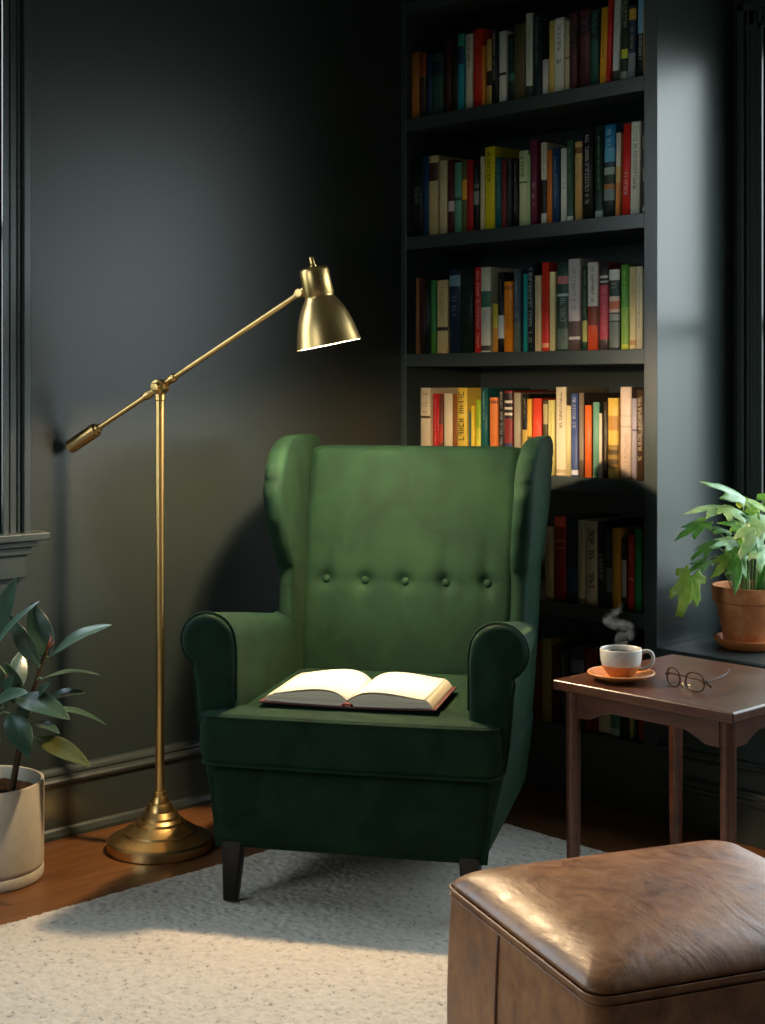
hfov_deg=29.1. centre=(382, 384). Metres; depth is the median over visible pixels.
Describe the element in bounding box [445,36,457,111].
book
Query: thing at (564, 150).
book
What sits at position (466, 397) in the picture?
book
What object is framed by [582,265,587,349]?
book
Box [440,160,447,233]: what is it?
book
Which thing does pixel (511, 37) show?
book
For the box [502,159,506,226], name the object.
book
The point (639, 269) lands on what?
book
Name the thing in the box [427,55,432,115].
book
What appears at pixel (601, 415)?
book
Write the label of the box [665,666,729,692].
eyeglasses
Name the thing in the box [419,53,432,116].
book
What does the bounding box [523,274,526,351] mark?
book
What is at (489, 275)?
book
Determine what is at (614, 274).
book
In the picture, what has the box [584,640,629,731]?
book
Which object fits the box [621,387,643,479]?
book
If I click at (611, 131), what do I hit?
book
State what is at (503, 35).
book
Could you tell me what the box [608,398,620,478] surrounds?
book
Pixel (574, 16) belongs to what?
book
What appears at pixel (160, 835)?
floor lamp
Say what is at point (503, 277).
book
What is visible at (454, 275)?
book
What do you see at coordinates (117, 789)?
baseboard
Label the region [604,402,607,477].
book
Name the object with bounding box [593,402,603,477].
book
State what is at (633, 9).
book
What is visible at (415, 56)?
book
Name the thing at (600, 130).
book
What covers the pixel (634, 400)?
book
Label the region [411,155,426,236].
book
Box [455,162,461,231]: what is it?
book
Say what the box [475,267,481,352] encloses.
book
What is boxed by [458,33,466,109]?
book
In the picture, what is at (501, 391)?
book
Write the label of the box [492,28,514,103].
book
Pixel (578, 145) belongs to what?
book
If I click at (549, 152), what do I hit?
book
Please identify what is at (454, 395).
book
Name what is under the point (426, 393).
book
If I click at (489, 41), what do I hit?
book
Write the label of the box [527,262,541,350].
book
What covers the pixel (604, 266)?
book
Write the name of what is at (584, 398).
book
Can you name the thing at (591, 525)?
book
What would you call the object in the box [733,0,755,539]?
window frame
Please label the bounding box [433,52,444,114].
book
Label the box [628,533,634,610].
book
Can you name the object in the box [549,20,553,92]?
book
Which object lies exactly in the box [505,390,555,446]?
book
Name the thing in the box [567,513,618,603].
book
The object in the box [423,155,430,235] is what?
book
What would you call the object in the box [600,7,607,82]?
book
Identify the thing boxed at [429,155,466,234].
book
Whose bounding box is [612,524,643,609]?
book
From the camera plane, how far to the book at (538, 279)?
4.47 m
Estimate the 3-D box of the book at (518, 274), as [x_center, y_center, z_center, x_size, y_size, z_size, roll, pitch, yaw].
[0.488,-0.229,4.606,0.210,0.253,0.027,0,0,-44]
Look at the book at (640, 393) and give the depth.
4.19 m
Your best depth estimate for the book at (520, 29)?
4.52 m
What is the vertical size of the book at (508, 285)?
0.218 m
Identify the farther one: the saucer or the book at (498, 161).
the book at (498, 161)
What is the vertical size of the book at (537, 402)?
0.231 m
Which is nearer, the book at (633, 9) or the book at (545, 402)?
the book at (633, 9)
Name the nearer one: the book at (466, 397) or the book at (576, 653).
the book at (576, 653)
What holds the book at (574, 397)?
on the bookcase
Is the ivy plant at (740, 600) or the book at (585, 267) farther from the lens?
the book at (585, 267)
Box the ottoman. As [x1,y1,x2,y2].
[447,840,764,1023]
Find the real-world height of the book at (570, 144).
0.239 m
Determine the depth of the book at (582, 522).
4.35 m
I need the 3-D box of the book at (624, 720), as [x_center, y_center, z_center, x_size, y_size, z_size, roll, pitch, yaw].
[0.761,0.892,4.303,0.191,0.248,0.024,0,0,-44]
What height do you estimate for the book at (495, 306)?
0.152 m
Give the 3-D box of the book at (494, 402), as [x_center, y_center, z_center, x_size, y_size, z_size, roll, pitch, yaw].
[0.421,0.155,4.681,0.210,0.232,0.033,0,0,-44]
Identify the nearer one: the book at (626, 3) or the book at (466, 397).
the book at (626, 3)
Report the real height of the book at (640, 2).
0.241 m
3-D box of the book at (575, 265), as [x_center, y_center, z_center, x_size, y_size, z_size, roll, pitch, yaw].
[0.642,-0.238,4.442,0.210,0.271,0.045,0,0,-44]
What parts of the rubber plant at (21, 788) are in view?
stem, pot, stem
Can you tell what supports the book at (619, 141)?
on the bookcase
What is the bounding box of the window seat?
[652,636,764,849]
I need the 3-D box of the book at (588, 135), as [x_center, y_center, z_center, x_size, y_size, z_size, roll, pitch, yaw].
[0.673,-0.621,4.403,0.198,0.266,0.040,0,0,-44]
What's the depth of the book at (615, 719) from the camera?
4.26 m
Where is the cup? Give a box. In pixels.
[600,645,654,677]
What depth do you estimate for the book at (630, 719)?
4.23 m
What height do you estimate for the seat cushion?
0.139 m
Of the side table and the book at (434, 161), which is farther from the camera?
the book at (434, 161)
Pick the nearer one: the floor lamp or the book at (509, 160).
the floor lamp
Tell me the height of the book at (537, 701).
0.232 m
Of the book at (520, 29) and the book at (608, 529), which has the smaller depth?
the book at (608, 529)
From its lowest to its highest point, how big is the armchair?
1.079 m
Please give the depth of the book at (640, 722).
4.19 m
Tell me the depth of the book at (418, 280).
4.85 m
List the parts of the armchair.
leg, arm, seat, backrest, leg, arm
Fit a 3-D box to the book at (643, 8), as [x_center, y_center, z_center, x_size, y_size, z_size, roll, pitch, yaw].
[0.815,-0.975,4.252,0.194,0.196,0.013,0,0,-44]
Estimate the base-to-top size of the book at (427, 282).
0.241 m
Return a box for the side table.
[553,654,764,857]
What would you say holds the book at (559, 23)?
on the bookcase
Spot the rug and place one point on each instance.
(307, 937)
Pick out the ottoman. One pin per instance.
(675, 933)
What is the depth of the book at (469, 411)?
4.68 m
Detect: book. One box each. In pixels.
[259,669,456,710]
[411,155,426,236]
[412,52,422,117]
[416,278,441,353]
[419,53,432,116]
[421,279,436,353]
[421,388,456,445]
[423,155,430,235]
[425,280,430,353]
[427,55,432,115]
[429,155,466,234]
[431,280,437,353]
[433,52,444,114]
[433,394,443,445]
[437,280,448,352]
[439,395,443,445]
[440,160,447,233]
[444,393,456,445]
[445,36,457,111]
[448,160,461,232]
[449,269,459,352]
[452,42,457,110]
[453,394,456,445]
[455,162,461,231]
[457,388,480,445]
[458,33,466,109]
[460,268,474,352]
[462,160,466,231]
[466,33,473,107]
[467,160,479,230]
[469,411,470,445]
[471,405,475,445]
[474,28,491,106]
[474,162,479,229]
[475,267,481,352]
[476,400,480,445]
[480,156,484,229]
[481,267,516,351]
[481,388,529,445]
[482,46,486,104]
[485,146,520,228]
[487,39,491,103]
[490,397,498,445]
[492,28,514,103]
[493,303,497,351]
[495,157,506,227]
[498,272,513,351]
[499,31,513,101]
[499,389,546,445]
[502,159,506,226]
[504,281,513,351]
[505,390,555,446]
[507,158,513,226]
[508,33,514,100]
[513,158,518,225]
[514,269,526,351]
[514,393,547,447]
[515,23,525,98]
[519,150,530,225]
[522,393,555,445]
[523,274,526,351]
[526,13,534,96]
[527,155,530,224]
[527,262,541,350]
[527,399,532,439]
[531,139,566,223]
[533,13,559,95]
[533,398,555,436]
[533,641,541,719]
[535,275,541,350]
[541,142,566,222]
[542,262,556,350]
[542,630,592,722]
[543,59,548,93]
[543,400,547,434]
[545,525,553,599]
[547,150,551,222]
[548,400,555,474]
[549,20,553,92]
[550,272,556,350]
[552,148,562,221]
[554,17,569,91]
[554,512,599,601]
[556,387,608,475]
[557,263,568,350]
[561,148,566,220]
[565,20,569,89]
[566,405,570,475]
[567,140,578,220]
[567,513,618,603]
[569,259,622,350]
[569,639,613,728]
[570,11,579,88]
[571,394,578,476]
[575,141,581,219]
[578,515,627,604]
[579,393,620,476]
[580,8,595,86]
[582,128,594,218]
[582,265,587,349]
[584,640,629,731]
[585,405,592,477]
[586,516,635,605]
[588,262,601,349]
[590,10,601,84]
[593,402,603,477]
[595,126,604,217]
[598,517,643,606]
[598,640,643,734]
[599,413,603,477]
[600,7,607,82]
[600,262,643,349]
[604,124,623,216]
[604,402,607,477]
[606,0,614,81]
[606,523,643,607]
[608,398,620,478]
[609,269,620,349]
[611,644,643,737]
[612,0,622,80]
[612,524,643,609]
[615,132,623,215]
[621,0,637,79]
[621,264,640,348]
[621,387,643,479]
[621,647,643,738]
[622,123,631,214]
[622,537,627,609]
[628,4,637,77]
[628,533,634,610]
[629,648,643,739]
[630,121,642,213]
[630,267,635,348]
[632,398,636,479]
[635,528,641,611]
[636,266,643,348]
[637,0,643,76]
[637,390,643,480]
[638,654,643,742]
[642,122,643,212]
[643,8,643,74]
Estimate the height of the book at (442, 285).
0.236 m
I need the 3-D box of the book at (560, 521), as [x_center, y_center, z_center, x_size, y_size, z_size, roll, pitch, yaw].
[0.604,0.520,4.484,0.206,0.254,0.044,0,0,-44]
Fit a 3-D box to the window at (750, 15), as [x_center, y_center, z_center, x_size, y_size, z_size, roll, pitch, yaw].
[1.934,-0.200,3.534,0.213,1.849,2.513,0,0,-44]
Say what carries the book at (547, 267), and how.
on the bookcase
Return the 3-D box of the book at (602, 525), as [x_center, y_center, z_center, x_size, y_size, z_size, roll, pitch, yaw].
[0.707,0.523,4.364,0.198,0.248,0.027,0,0,-44]
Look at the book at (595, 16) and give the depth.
4.32 m
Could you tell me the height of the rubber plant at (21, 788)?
0.757 m
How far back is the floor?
3.87 m
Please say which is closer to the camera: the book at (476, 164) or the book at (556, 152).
the book at (556, 152)
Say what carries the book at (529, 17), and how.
on the bookcase
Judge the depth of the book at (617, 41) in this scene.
4.26 m
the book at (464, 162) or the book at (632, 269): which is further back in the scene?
the book at (464, 162)
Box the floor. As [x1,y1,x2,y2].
[0,785,764,924]
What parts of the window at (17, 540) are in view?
casing, sill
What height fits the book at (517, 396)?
0.247 m
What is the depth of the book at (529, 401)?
4.49 m
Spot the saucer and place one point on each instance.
(598, 672)
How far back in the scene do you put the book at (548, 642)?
4.45 m
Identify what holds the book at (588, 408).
on the bookcase
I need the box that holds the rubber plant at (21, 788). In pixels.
[0,577,110,893]
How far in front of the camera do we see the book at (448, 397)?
4.75 m
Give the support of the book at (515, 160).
on the bookcase
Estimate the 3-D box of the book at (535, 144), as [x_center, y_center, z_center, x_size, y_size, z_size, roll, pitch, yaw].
[0.531,-0.617,4.551,0.202,0.258,0.026,0,0,-44]
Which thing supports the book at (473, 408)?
on the bookcase
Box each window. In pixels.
[0,0,49,579]
[737,0,764,580]
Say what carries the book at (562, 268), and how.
on the bookcase
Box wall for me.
[0,0,400,769]
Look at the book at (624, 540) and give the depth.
4.24 m
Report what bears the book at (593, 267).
on the bookcase
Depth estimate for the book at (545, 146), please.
4.46 m
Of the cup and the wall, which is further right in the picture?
the cup
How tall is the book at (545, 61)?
0.108 m
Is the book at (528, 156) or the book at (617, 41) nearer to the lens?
the book at (617, 41)
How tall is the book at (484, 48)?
0.190 m
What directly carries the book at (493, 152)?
on the bookcase
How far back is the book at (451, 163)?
4.74 m
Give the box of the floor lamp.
[65,257,360,863]
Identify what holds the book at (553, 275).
on the bookcase
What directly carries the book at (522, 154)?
on the bookcase
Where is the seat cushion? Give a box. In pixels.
[200,668,501,778]
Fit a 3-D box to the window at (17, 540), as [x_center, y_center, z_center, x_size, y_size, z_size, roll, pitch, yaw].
[-1.403,-0.387,3.549,1.246,1.794,0.213,0,0,-44]
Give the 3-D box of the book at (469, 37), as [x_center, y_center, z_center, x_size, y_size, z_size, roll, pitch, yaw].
[0.349,-0.996,4.758,0.210,0.239,0.030,0,0,-44]
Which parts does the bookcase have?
panel, shelf, shelf, shelf, shelf, panel, shelf, shelf, shelf, panel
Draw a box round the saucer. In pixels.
[587,666,654,682]
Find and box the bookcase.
[401,0,732,817]
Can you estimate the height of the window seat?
0.484 m
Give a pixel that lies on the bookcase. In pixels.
(682, 239)
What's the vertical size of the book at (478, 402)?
0.225 m
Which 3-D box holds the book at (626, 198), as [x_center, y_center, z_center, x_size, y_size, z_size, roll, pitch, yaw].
[0.770,-0.619,4.302,0.196,0.263,0.028,0,1,-44]
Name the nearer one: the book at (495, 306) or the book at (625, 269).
the book at (625, 269)
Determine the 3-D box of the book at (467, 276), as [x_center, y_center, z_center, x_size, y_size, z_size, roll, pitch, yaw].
[0.341,-0.236,4.758,0.210,0.267,0.055,0,0,-44]
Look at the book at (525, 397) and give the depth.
4.52 m
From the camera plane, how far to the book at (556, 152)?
4.42 m
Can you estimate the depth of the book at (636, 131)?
4.20 m
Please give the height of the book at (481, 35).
0.249 m
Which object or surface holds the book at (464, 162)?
on the bookcase
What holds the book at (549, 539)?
on the bookcase
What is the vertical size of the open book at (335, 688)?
0.040 m
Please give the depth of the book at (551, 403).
4.43 m
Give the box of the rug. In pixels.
[0,823,605,1023]
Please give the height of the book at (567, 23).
0.209 m
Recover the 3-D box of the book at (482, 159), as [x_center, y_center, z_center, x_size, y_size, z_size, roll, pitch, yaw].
[0.382,-0.603,4.706,0.192,0.232,0.018,0,0,-44]
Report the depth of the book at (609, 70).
4.27 m
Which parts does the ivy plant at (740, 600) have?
stem, stem, pot, stem, stem, stem, stem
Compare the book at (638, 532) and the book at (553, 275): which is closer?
the book at (638, 532)
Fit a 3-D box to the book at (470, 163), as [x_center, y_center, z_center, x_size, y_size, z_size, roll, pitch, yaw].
[0.342,-0.601,4.739,0.184,0.227,0.027,0,0,-44]
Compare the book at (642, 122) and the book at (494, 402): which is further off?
the book at (494, 402)
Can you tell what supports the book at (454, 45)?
on the bookcase
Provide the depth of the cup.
3.32 m
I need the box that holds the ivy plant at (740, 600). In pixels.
[669,481,764,651]
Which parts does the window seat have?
moulding, seat, panel moulding, panel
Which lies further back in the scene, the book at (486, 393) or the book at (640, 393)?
the book at (486, 393)
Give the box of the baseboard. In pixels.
[38,738,210,842]
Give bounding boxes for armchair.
[180,434,552,900]
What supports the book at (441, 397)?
on the bookcase
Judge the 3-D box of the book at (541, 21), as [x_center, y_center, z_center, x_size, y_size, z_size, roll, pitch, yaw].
[0.541,-1.002,4.544,0.202,0.251,0.034,0,0,-44]
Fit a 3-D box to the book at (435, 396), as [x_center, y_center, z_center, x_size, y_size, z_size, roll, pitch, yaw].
[0.244,0.150,4.860,0.198,0.243,0.031,0,0,-44]
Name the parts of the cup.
handle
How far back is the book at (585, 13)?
4.35 m
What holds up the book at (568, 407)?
on the bookcase
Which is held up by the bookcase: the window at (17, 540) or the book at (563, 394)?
the book at (563, 394)
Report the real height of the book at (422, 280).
0.245 m

